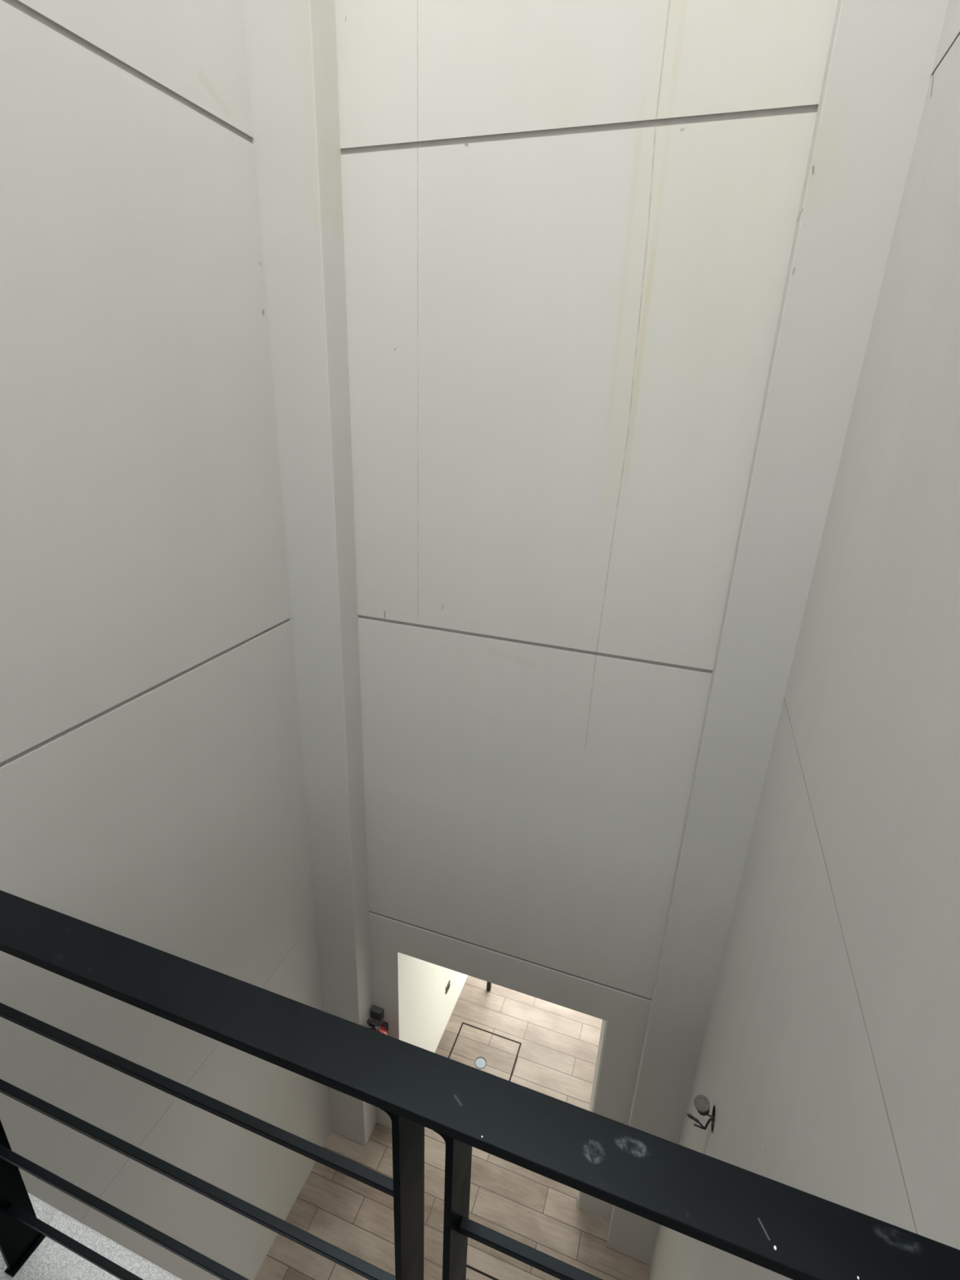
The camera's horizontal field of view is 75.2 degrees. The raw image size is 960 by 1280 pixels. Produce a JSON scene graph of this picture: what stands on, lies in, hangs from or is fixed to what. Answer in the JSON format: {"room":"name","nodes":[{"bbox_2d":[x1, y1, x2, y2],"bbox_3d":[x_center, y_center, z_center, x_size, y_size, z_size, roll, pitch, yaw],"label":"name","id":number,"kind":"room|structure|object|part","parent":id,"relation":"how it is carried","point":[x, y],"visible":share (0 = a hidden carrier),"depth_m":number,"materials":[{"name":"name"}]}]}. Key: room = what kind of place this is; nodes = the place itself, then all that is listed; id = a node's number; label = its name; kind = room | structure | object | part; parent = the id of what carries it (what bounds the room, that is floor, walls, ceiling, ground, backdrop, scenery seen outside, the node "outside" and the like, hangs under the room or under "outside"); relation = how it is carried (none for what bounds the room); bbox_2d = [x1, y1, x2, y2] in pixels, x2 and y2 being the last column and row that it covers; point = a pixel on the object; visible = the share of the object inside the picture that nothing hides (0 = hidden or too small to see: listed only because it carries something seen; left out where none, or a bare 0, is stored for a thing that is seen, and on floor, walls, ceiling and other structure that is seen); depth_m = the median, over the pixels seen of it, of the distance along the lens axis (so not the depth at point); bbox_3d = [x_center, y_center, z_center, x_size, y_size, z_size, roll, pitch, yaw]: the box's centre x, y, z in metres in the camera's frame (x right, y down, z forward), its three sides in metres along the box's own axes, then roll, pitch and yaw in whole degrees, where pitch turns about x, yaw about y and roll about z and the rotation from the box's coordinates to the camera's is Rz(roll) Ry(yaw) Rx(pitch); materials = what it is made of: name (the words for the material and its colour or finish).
{"room":"stairwell","nodes":[
{"label":"stairwell","id":0,"kind":"room"},
{"bbox_2d":[0,0,331,1279],"bbox_3d":[-2.109,-1.050,0.787,0.220,13.763,5.900,9,22,17],"label":"wall","id":1,"kind":"structure","parent":0,"point":[153,793],"depth_m":2.77,"materials":[{"name":"paint"}]},
{"bbox_2d":[0,1192,182,1279],"bbox_3d":[-0.770,1.380,1.158,2.822,0.255,0.307,9,22,17],"label":"floor","id":2,"kind":"structure","parent":1,"relation":"attached to","point":[51,1260],"depth_m":1.23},
{"bbox_2d":[0,889,959,1279],"bbox_3d":[-0.722,0.790,1.010,2.822,0.955,0.071,9,22,17],"label":"railing","id":3,"kind":"object","parent":2,"relation":"on","point":[789,1232],"visible":1,"depth_m":0.66,"materials":[{"name":"black metal"}]},
{"bbox_3d":[-0.885,0.771,1.063,0.021,0.942,0.063,9,22,17],"label":"post","id":4,"kind":"part","parent":3,"relation":"part of","materials":[{"name":"black metal"}]},
{"bbox_3d":[-0.895,1.208,1.230,0.022,0.004,0.071,9,22,17],"label":"foot plate","id":5,"kind":"part","parent":3,"relation":"part of","materials":[{"name":"black metal"}]},
{"bbox_3d":[-0.096,0.897,0.817,0.021,0.942,0.063,9,22,17],"label":"post","id":6,"kind":"part","parent":3,"relation":"part of","materials":[{"name":"black metal"}]},
{"bbox_3d":[-0.042,0.905,0.799,0.021,0.942,0.063,9,22,17],"label":"post","id":7,"kind":"part","parent":3,"relation":"part of","materials":[{"name":"black metal"}]},
{"bbox_2d":[243,0,377,1146],"bbox_3d":[-0.921,-1.962,3.248,0.396,13.763,0.263,9,22,17],"label":"column","id":8,"kind":"structure","parent":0,"point":[291,50],"depth_m":3.46,"materials":[{"name":"paint"}]},
{"bbox_2d":[409,955,467,1053],"bbox_3d":[-0.284,2.760,6.579,0.220,2.600,2.580,9,22,17],"label":"wall","id":9,"kind":"structure","parent":0,"point":[431,1008],"depth_m":5.99,"materials":[{"name":"beige paint"}]},
{"bbox_2d":[445,980,449,994],"bbox_3d":[-0.331,3.599,6.464,0.012,0.090,0.100,9,22,17],"label":"wall socket","id":10,"kind":"object","parent":9,"relation":"attached to","point":[447,987],"visible":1,"depth_m":6.44,"materials":[{"name":"silver metal"}]},
{"bbox_2d":[253,975,649,1279],"bbox_3d":[0.008,4.710,5.349,3.262,0.120,5.853,9,22,17],"label":"floor","id":11,"kind":"structure","parent":0,"point":[557,1058],"depth_m":5.22,"materials":[{"name":"brown wood"}]},
{"bbox_2d":[466,1264,498,1279],"bbox_3d":[0.059,4.993,4.455,0.660,0.003,0.662,9,22,17],"label":"access hatch","id":12,"kind":"object","parent":11,"relation":"on","point":[472,1273],"visible":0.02,"depth_m":4.78,"materials":[{"name":"brown wood"}]},
{"bbox_2d":[448,1022,521,1080],"bbox_3d":[0.015,4.268,6.315,0.661,0.003,0.661,9,22,17],"label":"access hatch","id":13,"kind":"object","parent":11,"relation":"on","point":[476,1047],"visible":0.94,"depth_m":6.42,"materials":[{"name":"brown wood"}]},
{"bbox_3d":[0.005,4.274,6.297,0.106,0.002,0.106,9,22,17],"label":"lift plate","id":14,"kind":"part","parent":13,"relation":"part of","materials":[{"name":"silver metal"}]},
{"bbox_2d":[486,982,491,991],"bbox_3d":[0.147,2.761,6.619,0.044,2.600,0.044,9,22,17],"label":"support post","id":15,"kind":"object","parent":11,"relation":"on","point":[488,984],"visible":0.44,"depth_m":7.05,"materials":[{"name":"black metal"}]},
{"bbox_2d":[334,0,838,1220],"bbox_3d":[0.333,-1.835,3.045,3.262,13.763,0.220,9,22,17],"label":"wall","id":16,"kind":"structure","parent":0,"point":[570,225],"depth_m":3.21,"materials":[{"name":"paint"}]},
{"bbox_2d":[370,1004,383,1021],"bbox_3d":[-0.856,3.102,5.183,0.104,0.097,0.052,9,22,17],"label":"junction box","id":17,"kind":"object","parent":16,"relation":"attached to","point":[376,1012],"visible":1,"depth_m":5.16,"materials":[{"name":"grey plastic"}]},
{"bbox_3d":[-0.864,3.110,5.162,0.092,0.085,0.006,9,22,17],"label":"lid","id":18,"kind":"part","parent":17,"relation":"part of","materials":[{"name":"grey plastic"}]},
{"bbox_2d":[366,1018,388,1035],"bbox_3d":[-0.820,3.372,5.165,0.220,0.600,0.167,-17,28,-40],"label":"fire extinguisher","id":19,"kind":"object","parent":16,"relation":"attached to","point":[384,1028],"visible":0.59,"depth_m":5.06,"materials":[{"name":"red metal"}]},
{"bbox_3d":[-0.863,3.117,5.056,0.110,0.050,0.024,9,22,17],"label":"lever","id":20,"kind":"part","parent":19,"relation":"part of","materials":[{"name":"black metal"}]},
{"bbox_2d":[576,1019,608,1205],"bbox_3d":[0.860,3.684,4.832,0.010,2.155,0.086,-1,21,-9],"label":"trim","id":21,"kind":"structure","parent":16,"relation":"attached to","point":[603,1023],"depth_m":4.64,"materials":[{"name":"white paint"}]},
{"bbox_2d":[606,0,948,1265],"bbox_3d":[1.472,-1.586,2.517,0.385,13.763,0.230,9,22,17],"label":"wall","id":22,"kind":"structure","parent":0,"point":[882,53],"depth_m":2.76,"materials":[{"name":"paint"}]},
{"bbox_2d":[648,0,959,1279],"bbox_3d":[0.761,-0.592,-0.109,0.220,13.763,5.900,9,22,17],"label":"wall","id":23,"kind":"structure","parent":0,"point":[828,1068],"depth_m":1.77,"materials":[{"name":"paint"}]},
{"bbox_2d":[686,1094,715,1129],"bbox_3d":[1.145,2.418,3.171,0.104,0.136,0.140,-15,27,-37],"label":"swing-arm lamp","id":24,"kind":"object","parent":23,"relation":"attached to","point":[701,1103],"visible":0.89,"depth_m":3.17,"materials":[{"name":"grey metal"}]}
]}

